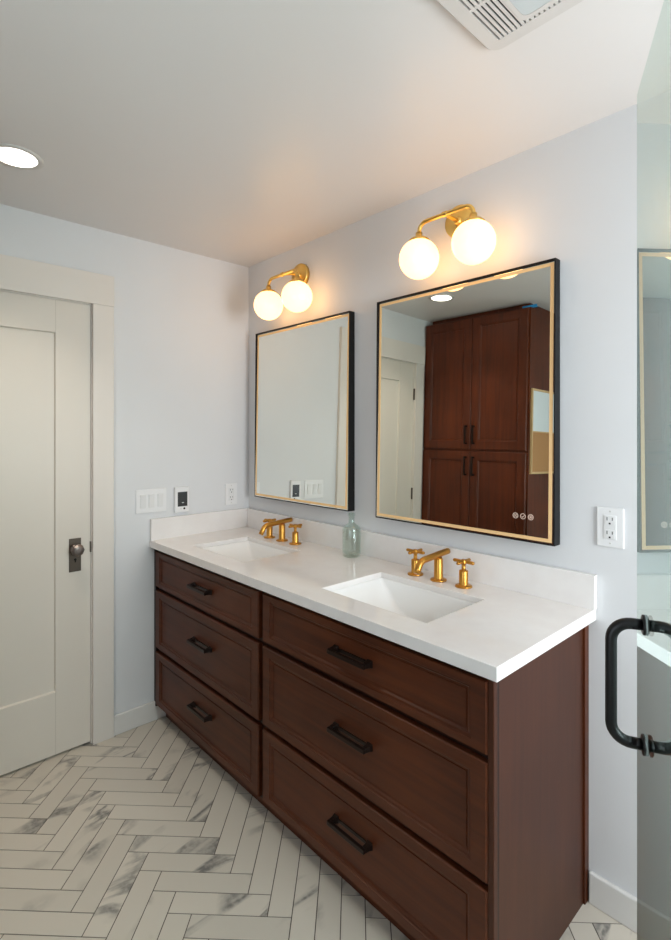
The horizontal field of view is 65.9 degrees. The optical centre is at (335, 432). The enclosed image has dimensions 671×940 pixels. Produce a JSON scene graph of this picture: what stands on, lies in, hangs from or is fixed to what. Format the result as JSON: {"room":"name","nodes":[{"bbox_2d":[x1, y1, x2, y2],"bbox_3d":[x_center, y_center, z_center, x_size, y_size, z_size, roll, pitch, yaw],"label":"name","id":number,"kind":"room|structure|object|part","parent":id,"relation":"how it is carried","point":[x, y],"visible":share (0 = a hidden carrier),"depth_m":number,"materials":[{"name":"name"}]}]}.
{"room":"bathroom","nodes":[
{"label":"bathroom","id":0,"kind":"room"},
{"bbox_2d":[0,204,248,714],"bbox_3d":[-1.406,0.248,2.289,2.330,2.438,0.120,0,0,-43],"label":"wall","id":1,"kind":"structure","parent":0,"point":[181,318],"depth_m":2.66,"materials":[{"name":"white paint"}]},
{"bbox_2d":[0,291,90,775],"bbox_3d":[-1.415,0.428,2.189,0.727,2.059,0.098,0,0,-43],"label":"door","id":2,"kind":"structure","parent":1,"relation":"in","point":[45,543],"depth_m":2.31,"materials":[{"name":"beige paint"}]},
{"bbox_3d":[-1.206,0.566,2.395,0.052,0.154,0.004,0,0,-43],"label":"knob plate","id":3,"kind":"part","parent":2,"relation":"part of","materials":[{"name":"brown metal"}]},
{"bbox_3d":[-1.186,0.537,2.373,0.057,0.057,0.055,0,0,-43],"label":"knob","id":4,"kind":"part","parent":2,"relation":"part of","materials":[{"name":"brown metal"}]},
{"bbox_2d":[0,254,113,744],"bbox_3d":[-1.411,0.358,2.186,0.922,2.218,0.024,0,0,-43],"label":"trim","id":5,"kind":"structure","parent":1,"relation":"attached to","point":[20,275],"depth_m":2.44,"materials":[{"name":"beige paint"}]},
{"bbox_2d":[114,701,165,735],"bbox_3d":[-0.792,1.419,2.766,0.776,0.096,0.015,0,0,-43],"label":"baseboard","id":6,"kind":"structure","parent":1,"relation":"attached to","point":[130,719],"depth_m":2.57,"materials":[{"name":"white paint"}]},
{"bbox_2d":[136,488,165,513],"bbox_3d":[-0.937,0.347,2.634,0.159,0.119,0.011,0,0,-43],"label":"light switch","id":7,"kind":"object","parent":1,"relation":"attached to","point":[148,500],"visible":1,"depth_m":2.63,"materials":[{"name":"white plastic"}]},
{"bbox_2d":[174,486,188,512],"bbox_3d":[-0.816,0.353,2.741,0.080,0.135,0.019,0,0,-43],"label":"thermostat","id":8,"kind":"object","parent":1,"relation":"attached to","point":[181,494],"visible":1,"depth_m":2.73,"materials":[{"name":"white plastic"}]},
{"bbox_2d":[225,483,236,504],"bbox_3d":[-0.595,0.350,2.952,0.077,0.121,0.009,0,0,-43],"label":"wall outlet","id":9,"kind":"object","parent":1,"relation":"attached to","point":[230,489],"visible":1,"depth_m":2.95,"materials":[{"name":"white plastic"}]},
{"bbox_2d":[0,716,636,939],"bbox_3d":[-0.264,1.498,1.057,2.330,0.060,3.560,0,0,-43],"label":"floor","id":10,"kind":"structure","parent":0,"point":[138,833],"depth_m":1.77,"materials":[{"name":"tile"}]},
{"bbox_2d":[154,549,588,939],"bbox_3d":[-0.077,1.025,2.125,0.601,0.884,1.922,0,0,-43],"label":"vanity cabinet","id":11,"kind":"object","parent":10,"relation":"on","point":[453,800],"visible":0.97,"depth_m":1.53,"materials":[{"name":"brown wood"}]},
{"bbox_3d":[-0.601,1.230,2.276,0.036,0.022,0.168,0,0,-43],"label":"handle","id":12,"kind":"part","parent":11,"relation":"part of","materials":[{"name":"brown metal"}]},
{"bbox_3d":[-0.601,0.935,2.276,0.036,0.022,0.168,0,0,-43],"label":"handle","id":13,"kind":"part","parent":11,"relation":"part of","materials":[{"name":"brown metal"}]},
{"bbox_3d":[-0.601,0.689,2.276,0.036,0.022,0.168,0,0,-43],"label":"handle","id":14,"kind":"part","parent":11,"relation":"part of","materials":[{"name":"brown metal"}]},
{"bbox_3d":[-0.596,1.245,2.298,0.020,0.269,0.914,0,0,-43],"label":"drawer","id":15,"kind":"part","parent":11,"relation":"part of","materials":[{"name":"brown wood"}]},
{"bbox_3d":[-0.596,0.945,2.298,0.020,0.291,0.914,0,0,-43],"label":"drawer","id":16,"kind":"part","parent":11,"relation":"part of","materials":[{"name":"brown wood"}]},
{"bbox_3d":[-0.596,0.691,2.298,0.020,0.178,0.914,0,0,-43],"label":"drawer","id":17,"kind":"part","parent":11,"relation":"part of","materials":[{"name":"brown wood"}]},
{"bbox_3d":[0.040,1.230,1.584,0.036,0.022,0.168,0,0,-43],"label":"handle","id":18,"kind":"part","parent":11,"relation":"part of","materials":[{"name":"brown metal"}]},
{"bbox_3d":[0.040,0.935,1.584,0.036,0.022,0.168,0,0,-43],"label":"handle","id":19,"kind":"part","parent":11,"relation":"part of","materials":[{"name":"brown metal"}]},
{"bbox_3d":[0.040,0.689,1.584,0.036,0.022,0.168,0,0,-43],"label":"handle","id":20,"kind":"part","parent":11,"relation":"part of","materials":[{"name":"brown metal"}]},
{"bbox_2d":[150,508,596,681],"bbox_3d":[-0.066,0.511,2.119,0.594,0.144,1.948,0,0,-43],"label":"countertop","id":21,"kind":"structure","parent":11,"relation":"on","point":[521,610],"depth_m":1.80,"materials":[{"name":"white stone"}]},
{"bbox_2d":[203,540,291,561],"bbox_3d":[-0.426,0.635,2.456,0.366,0.132,0.499,0,0,-43],"label":"undermount sink","id":22,"kind":"object","parent":21,"relation":"in","point":[244,551],"visible":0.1,"depth_m":2.63,"materials":[{"name":"white ceramic"}]},
{"bbox_2d":[259,517,301,544],"bbox_3d":[-0.271,0.491,2.621,0.212,0.111,0.223,0,0,0],"label":"widespread faucet","id":23,"kind":"object","parent":21,"relation":"on","point":[268,527],"visible":1,"depth_m":2.60,"materials":[{"name":"gold metal"}]},
{"bbox_3d":[-0.344,0.506,2.701,0.060,0.082,0.060,0,0,-43],"label":"handle","id":24,"kind":"part","parent":23,"relation":"part of","materials":[{"name":"gold metal"}]},
{"bbox_3d":[-0.344,0.459,2.701,0.065,0.017,0.065,0,0,0],"label":"cross lever","id":25,"kind":"part","parent":23,"relation":"part of","materials":[{"name":"gold metal"}]},
{"bbox_3d":[-0.197,0.506,2.542,0.060,0.082,0.060,0,0,-43],"label":"handle","id":26,"kind":"part","parent":23,"relation":"part of","materials":[{"name":"gold metal"}]},
{"bbox_3d":[-0.197,0.459,2.542,0.065,0.017,0.065,0,0,0],"label":"cross lever","id":27,"kind":"part","parent":23,"relation":"part of","materials":[{"name":"gold metal"}]},
{"bbox_2d":[342,516,360,557],"bbox_3d":[0.071,0.450,2.288,0.081,0.193,0.081,0,0,-43],"label":"glass bottle","id":28,"kind":"object","parent":21,"relation":"on","point":[354,516],"visible":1,"depth_m":2.28,"materials":[{"name":"glass"}]},
{"bbox_2d":[331,577,474,622],"bbox_3d":[0.221,0.635,1.759,0.366,0.132,0.511,0,0,-43],"label":"undermount sink","id":29,"kind":"object","parent":21,"relation":"in","point":[423,605],"visible":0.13,"depth_m":1.91,"materials":[{"name":"white ceramic"}]},
{"bbox_2d":[406,548,474,588],"bbox_3d":[0.382,0.491,1.917,0.212,0.111,0.223,0,0,0],"label":"widespread faucet","id":30,"kind":"object","parent":21,"relation":"on","point":[417,564],"visible":1,"depth_m":1.89,"materials":[{"name":"gold metal"}]},
{"bbox_3d":[0.308,0.506,1.996,0.060,0.082,0.060,0,0,-43],"label":"handle","id":31,"kind":"part","parent":30,"relation":"part of","materials":[{"name":"gold metal"}]},
{"bbox_3d":[0.308,0.459,1.996,0.065,0.017,0.065,0,0,0],"label":"cross lever","id":32,"kind":"part","parent":30,"relation":"part of","materials":[{"name":"gold metal"}]},
{"bbox_3d":[0.352,0.491,1.890,0.199,0.111,0.060,0,0,-43],"label":"spout","id":33,"kind":"part","parent":30,"relation":"part of","materials":[{"name":"gold metal"}]},
{"bbox_3d":[0.455,0.506,1.838,0.060,0.082,0.060,0,0,-43],"label":"handle","id":34,"kind":"part","parent":30,"relation":"part of","materials":[{"name":"gold metal"}]},
{"bbox_3d":[0.455,0.459,1.838,0.065,0.017,0.065,0,0,0],"label":"cross lever","id":35,"kind":"part","parent":30,"relation":"part of","materials":[{"name":"gold metal"}]},
{"bbox_3d":[0.052,1.245,1.599,0.020,0.269,0.940,0,0,-43],"label":"drawer","id":36,"kind":"part","parent":11,"relation":"part of","materials":[{"name":"brown wood"}]},
{"bbox_3d":[0.052,0.945,1.599,0.020,0.291,0.940,0,0,-43],"label":"drawer","id":37,"kind":"part","parent":11,"relation":"part of","materials":[{"name":"brown wood"}]},
{"bbox_3d":[0.052,0.691,1.599,0.020,0.178,0.940,0,0,-43],"label":"drawer","id":38,"kind":"part","parent":11,"relation":"part of","materials":[{"name":"brown wood"}]},
{"bbox_3d":[0.584,1.025,1.448,0.550,0.884,0.014,0,0,-43],"label":"panel","id":39,"kind":"part","parent":11,"relation":"part of","materials":[{"name":"brown wood"}]},
{"bbox_2d":[0,0,663,266],"bbox_3d":[-0.223,-1.010,1.013,2.570,0.080,3.680,0,0,-43],"label":"ceiling","id":40,"kind":"structure","parent":0,"point":[247,133],"depth_m":1.52,"materials":[{"name":"paint"}]},
{"bbox_2d":[0,143,43,169],"bbox_3d":[-1.126,-0.967,1.821,0.174,0.006,0.174,0,0,-43],"label":"recessed light","id":41,"kind":"object","parent":40,"relation":"in","point":[12,156],"visible":1,"depth_m":1.82,"materials":[{"name":"white plastic"}]},
{"bbox_2d":[0,147,37,166],"bbox_3d":[-1.126,-0.968,1.821,0.135,0.002,0.135,0,0,-43],"label":"diffuser","id":42,"kind":"object","parent":41,"relation":"attached to","point":[9,156],"depth_m":1.82,"materials":[{"name":"white plastic"}]},
{"bbox_2d":[436,0,582,49],"bbox_3d":[0.388,-0.960,1.053,0.367,0.020,0.368,0,0,-43],"label":"exhaust fan","id":43,"kind":"object","parent":40,"relation":"attached to","point":[496,24],"visible":1,"depth_m":1.18,"materials":[{"name":"white plastic"}]},
{"bbox_2d":[462,0,562,38],"bbox_3d":[0.388,-0.954,1.053,0.283,0.006,0.285,0,0,-43],"label":"grille","id":44,"kind":"object","parent":43,"relation":"attached to","point":[495,19],"depth_m":1.18,"materials":[{"name":"white plastic"}]},
{"bbox_3d":[0.388,-0.954,1.053,0.266,0.009,0.152,0,0,-43],"label":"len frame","id":45,"kind":"part","parent":43,"relation":"part of","materials":[{"name":"white plastic"}]},
{"bbox_2d":[249,104,636,897],"bbox_3d":[0.676,0.279,1.846,0.120,2.498,3.680,0,0,-43],"label":"wall","id":46,"kind":"structure","parent":0,"point":[570,198],"depth_m":1.66,"materials":[{"name":"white paint"}]},
{"bbox_2d":[254,263,311,319],"bbox_3d":[-0.244,-0.725,2.598,0.206,0.289,0.384,0,0,-43],"label":"sconce","id":47,"kind":"object","parent":46,"relation":"attached to","point":[296,296],"visible":1,"depth_m":2.59,"materials":[{"name":"white glass"}]},
{"bbox_3d":[-0.345,-0.653,2.665,0.149,0.144,0.149,0,0,-43],"label":"globe","id":48,"kind":"part","parent":47,"relation":"part of","materials":[{"name":"beige glass"}]},
{"bbox_3d":[-0.228,-0.775,2.613,0.122,0.098,0.250,0,0,-43],"label":"arm","id":49,"kind":"part","parent":47,"relation":"part of","materials":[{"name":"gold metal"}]},
{"bbox_3d":[-0.185,-0.653,2.493,0.149,0.144,0.149,0,0,-43],"label":"globe","id":50,"kind":"part","parent":47,"relation":"part of","materials":[{"name":"beige glass"}]},
{"bbox_2d":[254,311,354,511],"bbox_3d":[-0.185,-0.099,2.654,0.041,0.919,0.761,0,0,-43],"label":"mirror","id":51,"kind":"object","parent":46,"relation":"attached to","point":[305,371],"visible":1,"depth_m":2.59,"materials":[{"name":"black mirror"}]},
{"bbox_2d":[247,508,596,609],"bbox_3d":[0.150,0.494,2.306,0.023,0.106,1.928,0,0,-43],"label":"backsplash","id":52,"kind":"structure","parent":46,"relation":"attached to","point":[572,587],"depth_m":1.92,"materials":[{"name":"white stone"}]},
{"bbox_2d":[399,204,495,279],"bbox_3d":[0.416,-0.721,1.885,0.206,0.281,0.384,0,0,-43],"label":"sconce","id":53,"kind":"object","parent":46,"relation":"attached to","point":[473,242],"visible":1,"depth_m":1.87,"materials":[{"name":"white glass"}]},
{"bbox_3d":[0.315,-0.653,1.952,0.149,0.144,0.149,0,0,-43],"label":"globe","id":54,"kind":"part","parent":53,"relation":"part of","materials":[{"name":"beige glass"}]},
{"bbox_3d":[0.432,-0.771,1.901,0.122,0.090,0.250,0,0,-43],"label":"arm","id":55,"kind":"part","parent":53,"relation":"part of","materials":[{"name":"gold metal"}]},
{"bbox_3d":[0.475,-0.653,1.780,0.149,0.144,0.149,0,0,-43],"label":"globe","id":56,"kind":"part","parent":53,"relation":"part of","materials":[{"name":"beige glass"}]},
{"bbox_2d":[376,258,559,545],"bbox_3d":[0.454,-0.100,1.965,0.042,0.932,0.782,0,0,-43],"label":"mirror","id":57,"kind":"object","parent":46,"relation":"attached to","point":[468,371],"visible":1,"depth_m":1.89,"materials":[{"name":"black mirror"}]},
{"bbox_2d":[597,506,623,548],"bbox_3d":[0.837,0.288,1.576,0.009,0.121,0.077,0,0,-43],"label":"wall outlet","id":58,"kind":"object","parent":46,"relation":"attached to","point":[610,521],"visible":1,"depth_m":1.57,"materials":[{"name":"white plastic"}]},
{"bbox_2d":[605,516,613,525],"bbox_3d":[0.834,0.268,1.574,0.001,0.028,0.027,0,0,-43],"label":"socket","id":59,"kind":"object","parent":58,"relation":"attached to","point":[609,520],"depth_m":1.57,"materials":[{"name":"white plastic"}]},
{"bbox_2d":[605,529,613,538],"bbox_3d":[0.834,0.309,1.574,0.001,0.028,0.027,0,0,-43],"label":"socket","id":60,"kind":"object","parent":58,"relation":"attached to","point":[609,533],"depth_m":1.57,"materials":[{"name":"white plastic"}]},
{"bbox_2d":[604,515,615,539],"bbox_3d":[0.835,0.288,1.575,0.002,0.073,0.036,0,0,-43],"label":"socket","id":61,"kind":"object","parent":58,"relation":"attached to","point":[609,520],"depth_m":1.57,"materials":[{"name":"white plastic"}]},
{"bbox_2d":[589,871,636,932],"bbox_3d":[1.295,1.419,1.079,0.015,0.096,1.472,0,0,-43],"label":"baseboard","id":62,"kind":"structure","parent":46,"relation":"attached to","point":[612,900],"depth_m":1.56,"materials":[{"name":"white paint"}]},
{"bbox_3d":[0.256,0.248,0.121,0.120,2.438,0.120,0,0,-43],"label":"wall","id":63,"kind":"structure","parent":0,"visible":0},
{"bbox_2d":[605,0,670,939],"bbox_3d":[0.424,0.430,0.565,0.124,2.074,0.766,0,0,18],"label":"glass shower door","id":64,"kind":"structure","parent":63,"relation":"attached to","point":[652,743],"depth_m":0.79,"materials":[{"name":"clear glass"}]},
{"bbox_3d":[0.484,0.419,0.871,0.055,0.217,0.018,0,0,22],"label":"pull handle","id":65,"kind":"part","parent":64,"relation":"part of","materials":[{"name":"black metal"}]},
{"bbox_2d":[640,614,646,635],"bbox_3d":[0.512,0.320,0.860,0.004,0.033,0.033,0,0,22],"label":"washer","id":66,"kind":"object","parent":64,"relation":"in","point":[643,620],"depth_m":0.85,"materials":[{"name":"black metal"}]},
{"bbox_2d":[640,733,646,755],"bbox_3d":[0.512,0.518,0.860,0.004,0.033,0.033,0,0,22],"label":"washer","id":67,"kind":"object","parent":64,"relation":"in","point":[643,738],"depth_m":0.85,"materials":[{"name":"black metal"}]},
{"bbox_3d":[0.406,0.424,0.578,0.006,2.062,0.755,0,0,22],"label":"glass panel","id":68,"kind":"part","parent":64,"relation":"part of","materials":[{"name":"clear glass"}]}
]}

